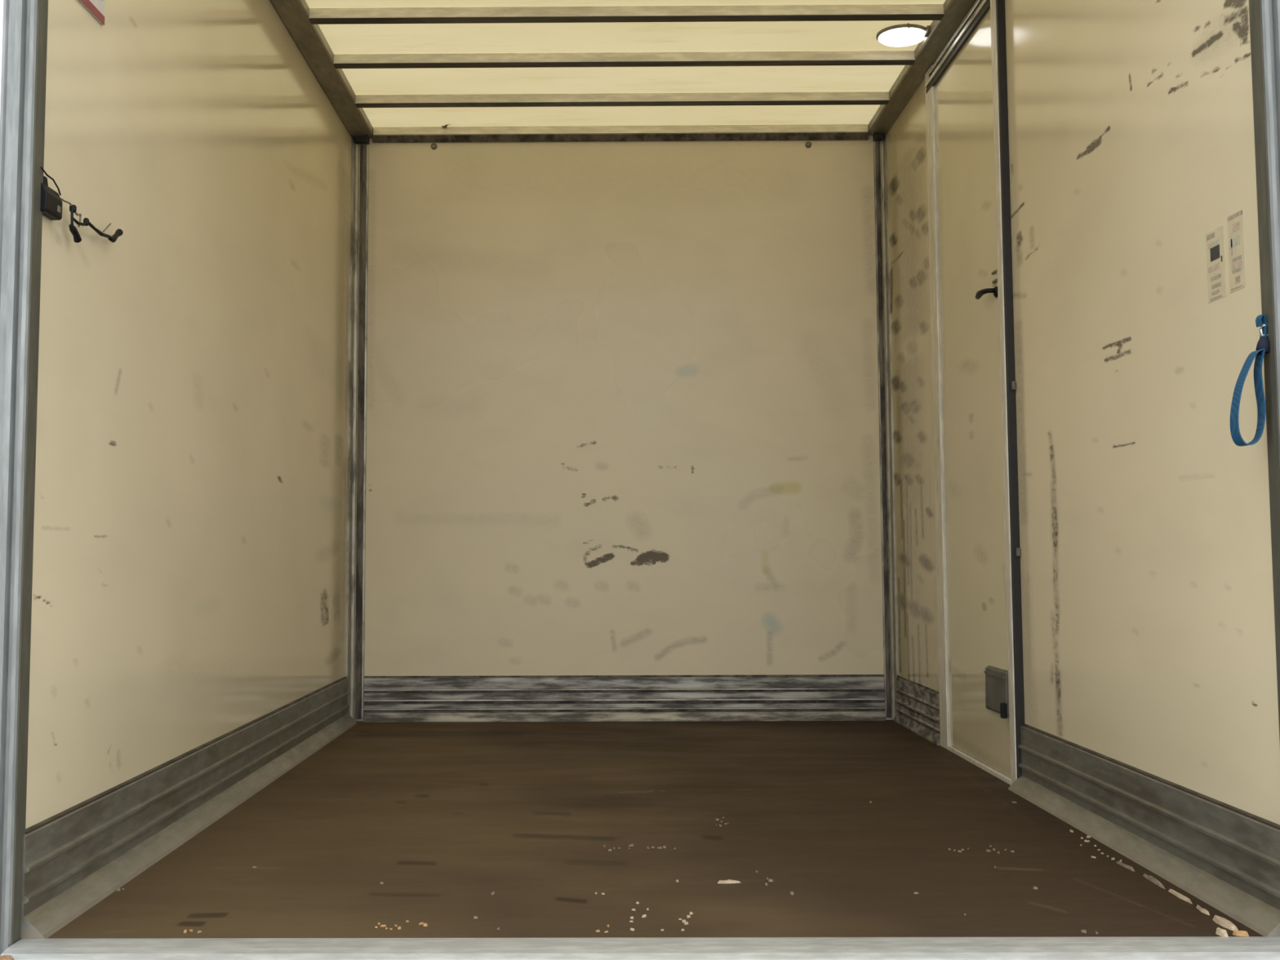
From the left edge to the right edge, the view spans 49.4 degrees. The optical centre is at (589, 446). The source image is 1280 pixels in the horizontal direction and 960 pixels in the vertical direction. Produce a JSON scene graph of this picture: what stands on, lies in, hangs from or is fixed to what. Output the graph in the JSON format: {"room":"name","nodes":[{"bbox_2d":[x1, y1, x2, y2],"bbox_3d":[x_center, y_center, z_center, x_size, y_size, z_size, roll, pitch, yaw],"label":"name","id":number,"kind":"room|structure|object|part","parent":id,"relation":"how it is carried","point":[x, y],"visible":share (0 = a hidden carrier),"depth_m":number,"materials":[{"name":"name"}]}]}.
{"room":"cargo space","nodes":[
{"label":"cargo space","id":0,"kind":"room"},
{"bbox_2d":[25,0,351,828],"bbox_3d":[-1.001,-0.242,4.079,0.030,2.446,3.149,0,-4,0],"label":"wall","id":1,"kind":"structure","parent":0,"point":[189,585],"depth_m":3.37,"materials":[{"name":"beige plastic"}]},
{"bbox_2d":[0,0,48,955],"bbox_3d":[-1.021,-0.294,2.476,0.066,2.900,0.051,0,-4,0],"label":"post","id":2,"kind":"object","parent":1,"relation":"attached to","point":[24,24],"visible":1,"depth_m":2.45,"materials":[{"name":"metal"}]},
{"bbox_2d":[40,166,123,242],"bbox_3d":[-0.981,-0.436,2.687,0.025,0.101,0.396,0,-4,2],"label":"cable box","id":3,"kind":"object","parent":1,"relation":"attached to","point":[51,202],"visible":1,"depth_m":2.56,"materials":[{"name":"black plastic"}]},
{"bbox_2d":[79,0,104,25],"bbox_3d":[-0.996,-1.011,2.693,0.006,0.276,0.317,0,-4,0],"label":"wall sign","id":4,"kind":"object","parent":1,"relation":"attached to","point":[96,7],"visible":1,"depth_m":2.80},
{"bbox_2d":[21,676,356,938],"bbox_3d":[-0.956,0.883,3.953,0.051,0.182,3.094,0,-4,0],"label":"baseboard","id":5,"kind":"structure","parent":1,"relation":"attached to","point":[74,858],"depth_m":3.10,"materials":[{"name":"metal"}]},
{"bbox_2d":[270,0,373,138],"bbox_3d":[-0.946,-1.409,4.169,0.088,0.044,3.149,0,-4,0],"label":"roof rail","id":6,"kind":"object","parent":1,"relation":"attached to","point":[309,38],"visible":1,"depth_m":4.85,"materials":[{"name":"grey metal"}]},
{"bbox_2d":[355,135,893,721],"bbox_3d":[0.131,-0.123,5.655,2.209,2.446,0.030,0,-4,0],"label":"wall","id":7,"kind":"structure","parent":0,"point":[622,416],"depth_m":5.64,"materials":[{"name":"beige plastic"}]},
{"bbox_2d":[346,134,369,720],"bbox_3d":[-0.939,-0.096,5.621,0.070,2.387,0.050,0,-4,0],"label":"trim","id":8,"kind":"structure","parent":7,"relation":"attached to","point":[356,551],"depth_m":5.63,"materials":[{"name":"metal"}]},
{"bbox_2d":[431,143,437,149],"bbox_3d":[-0.642,-1.238,5.729,0.026,0.025,0.008,0,-4,0],"label":"screw","id":9,"kind":"object","parent":7,"relation":"attached to","point":[433,146],"depth_m":5.73,"materials":[{"name":"metal"}]},
{"bbox_2d":[372,124,869,142],"bbox_3d":[0.127,-1.286,5.712,2.039,0.056,0.038,0,-4,0],"label":"roof rail","id":10,"kind":"object","parent":7,"relation":"attached to","point":[828,131],"visible":1,"depth_m":5.70,"materials":[{"name":"metal"}]},
{"bbox_2d":[363,674,885,722],"bbox_3d":[0.137,1.005,5.540,2.078,0.180,0.024,0,-4,0],"label":"baseboard","id":11,"kind":"structure","parent":7,"relation":"attached to","point":[818,697],"depth_m":5.54,"materials":[{"name":"metal"}]},
{"bbox_2d":[804,141,811,147],"bbox_3d":[0.901,-1.242,5.717,0.026,0.025,0.008,0,-4,0],"label":"screw","id":12,"kind":"object","parent":7,"relation":"attached to","point":[808,144],"depth_m":5.71,"materials":[{"name":"metal"}]},
{"bbox_2d":[872,132,897,719],"bbox_3d":[1.196,-0.105,5.605,0.050,2.387,0.050,0,-4,0],"label":"trim","id":13,"kind":"structure","parent":7,"relation":"attached to","point":[880,155],"depth_m":5.61,"materials":[{"name":"metal"}]},
{"bbox_2d":[305,0,945,127],"bbox_3d":[0.114,-1.418,4.152,2.269,0.038,3.229,0,-4,0],"label":"ceiling","id":14,"kind":"structure","parent":0,"point":[406,63],"depth_m":4.87,"materials":[{"name":"white"}]},
{"bbox_2d":[875,22,930,46],"bbox_3d":[1.057,-1.383,4.683,0.174,0.028,0.187,0,-4,0],"label":"recessed light","id":15,"kind":"object","parent":14,"relation":"in","point":[905,34],"visible":1,"depth_m":4.65,"materials":[{"name":"plastic"}]},
{"bbox_2d":[878,27,925,46],"bbox_3d":[1.057,-1.377,4.689,0.162,0.017,0.162,0,-4,0],"label":"diffuser","id":16,"kind":"object","parent":15,"relation":"attached to","point":[891,37],"depth_m":4.66,"materials":[{"name":"white plastic"}]},
{"bbox_2d":[0,936,1279,959],"bbox_3d":[0.110,0.903,2.334,2.184,0.123,0.128,0,-4,0],"label":"sill","id":17,"kind":"structure","parent":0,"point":[1171,948],"depth_m":2.33,"materials":[{"name":"metal"}]},
{"bbox_2d":[0,955,13,959],"bbox_3d":[-0.967,0.849,2.296,0.028,0.013,0.028,-1,-4,6],"label":"bolt","id":18,"kind":"object","parent":17,"relation":"on","point":[2,957],"visible":1,"depth_m":2.29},
{"bbox_2d":[46,720,1262,938],"bbox_3d":[0.123,0.988,3.972,2.209,0.030,3.152,0,-4,0],"label":"floor","id":19,"kind":"structure","parent":0,"point":[448,815],"depth_m":3.10,"materials":[{"name":"brown wood"}]},
{"bbox_2d":[717,879,740,883],"bbox_3d":[0.281,0.877,2.798,0.049,0.006,0.010,0,-4,-4],"label":"wood splinter","id":20,"kind":"object","parent":19,"relation":"on","point":[729,881],"visible":1,"depth_m":2.80,"materials":[{"name":"beige wood"}]},
{"bbox_2d":[1115,861,1134,871],"bbox_3d":[1.131,0.884,2.928,0.009,0.006,0.087,0,-4,-4],"label":"wood strip","id":21,"kind":"object","parent":19,"relation":"on","point":[1120,863],"visible":1,"depth_m":2.92,"materials":[{"name":"beige wood"}]},
{"bbox_2d":[1142,873,1164,888],"bbox_3d":[1.135,0.873,2.791,0.009,0.007,0.122,0,-4,2],"label":"wood strip","id":22,"kind":"object","parent":19,"relation":"on","point":[1151,878],"visible":1,"depth_m":2.79,"materials":[{"name":"beige wood"}]},
{"bbox_2d":[1168,888,1192,904],"bbox_3d":[1.134,0.863,2.666,0.008,0.007,0.104,0,-4,0],"label":"wood strip","id":23,"kind":"object","parent":19,"relation":"on","point":[1178,895],"visible":1,"depth_m":2.66,"materials":[{"name":"beige wood"}]},
{"bbox_2d":[1195,904,1209,915],"bbox_3d":[1.132,0.855,2.564,0.009,0.007,0.057,0,-4,2],"label":"wood strip","id":24,"kind":"object","parent":19,"relation":"on","point":[1205,911],"visible":1,"depth_m":2.56,"materials":[{"name":"beige wood"}]},
{"bbox_2d":[1215,927,1228,937],"bbox_3d":[1.095,0.841,2.402,0.012,0.011,0.032,1,-5,-12],"label":"scrap","id":25,"kind":"object","parent":19,"relation":"on","point":[1220,931],"visible":1,"depth_m":2.40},
{"bbox_2d":[1212,915,1238,930],"bbox_3d":[1.129,0.845,2.467,0.016,0.011,0.076,0,-4,-3],"label":"scrap","id":26,"kind":"object","parent":19,"relation":"on","point":[1220,921],"visible":0.93,"depth_m":2.46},
{"bbox_2d":[1232,929,1248,936],"bbox_3d":[1.126,0.841,2.401,0.026,0.009,0.010,-1,-5,13],"label":"scrap","id":27,"kind":"object","parent":19,"relation":"on","point":[1239,933],"visible":1,"depth_m":2.40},
{"bbox_2d":[886,0,1279,824],"bbox_3d":[1.231,-0.251,4.062,0.044,2.446,3.149,0,-4,0],"label":"wall","id":28,"kind":"structure","parent":0,"point":[1148,605],"depth_m":3.15,"materials":[{"name":"beige plastic"}]},
{"bbox_2d":[893,675,940,745],"bbox_3d":[1.213,0.971,5.155,0.019,0.180,0.712,0,-4,0],"label":"baseboard","id":29,"kind":"structure","parent":28,"relation":"attached to","point":[917,705],"depth_m":5.12,"materials":[{"name":"metal"}]},
{"bbox_2d":[867,0,976,135],"bbox_3d":[1.175,-1.417,4.153,0.088,0.044,3.149,0,-4,0],"label":"roof rail","id":30,"kind":"object","parent":28,"relation":"attached to","point":[926,52],"visible":0.88,"depth_m":4.90,"materials":[{"name":"grey metal"}]},
{"bbox_2d":[924,0,1024,785],"bbox_3d":[1.209,-0.184,4.427,0.081,2.370,0.904,0,-4,0],"label":"door","id":31,"kind":"structure","parent":28,"relation":"in","point":[978,554],"depth_m":4.35,"materials":[{"name":"beige"}]},
{"bbox_3d":[1.228,-0.153,4.826,0.049,2.370,0.102,0,-4,0],"label":"frame post","id":32,"kind":"part","parent":31,"relation":"part of","materials":[{"name":"beige metal"}]},
{"bbox_3d":[1.179,-0.460,4.155,0.035,0.021,0.117,1,-5,-12],"label":"handle lever","id":33,"kind":"part","parent":31,"relation":"part of","materials":[{"name":"black plastic"}]},
{"bbox_3d":[1.203,-0.503,4.125,0.007,0.035,0.045,0,-4,0],"label":"lock plate","id":34,"kind":"part","parent":31,"relation":"part of","materials":[{"name":"metal"}]},
{"bbox_3d":[1.205,0.722,4.101,0.014,0.132,0.216,0,-4,0],"label":"pocket plate","id":35,"kind":"part","parent":31,"relation":"part of","materials":[{"name":"grey metal"}]},
{"bbox_3d":[1.222,-0.216,4.028,0.049,2.370,0.051,0,-4,0],"label":"frame post","id":36,"kind":"part","parent":31,"relation":"part of","materials":[{"name":"grey metal"}]},
{"bbox_2d":[1008,724,1279,936],"bbox_3d":[1.195,0.813,3.152,0.051,0.182,1.520,0,-4,0],"label":"baseboard","id":37,"kind":"structure","parent":28,"relation":"attached to","point":[1226,856],"depth_m":2.89,"materials":[{"name":"metal"}]},
{"bbox_2d":[1205,209,1244,302],"bbox_3d":[1.212,-0.360,2.649,0.001,0.148,0.155,0,-4,0],"label":"wall label","id":38,"kind":"object","parent":28,"relation":"attached to","point":[1215,238],"visible":1,"depth_m":2.65,"materials":[{"name":"white paper"}]},
{"bbox_2d":[1248,0,1279,740],"bbox_3d":[1.232,-0.303,2.459,0.066,2.900,0.051,0,-4,0],"label":"post","id":39,"kind":"object","parent":28,"relation":"attached to","point":[1264,15],"visible":1,"depth_m":2.46,"materials":[{"name":"metal"}]},
{"bbox_2d":[1230,314,1270,446],"bbox_3d":[1.170,-0.117,2.454,0.071,0.233,0.025,0,-4,0],"label":"strap","id":40,"kind":"object","parent":39,"relation":"attached to","point":[1263,346],"visible":1,"depth_m":2.45,"materials":[{"name":"blue fabric"}]}
]}

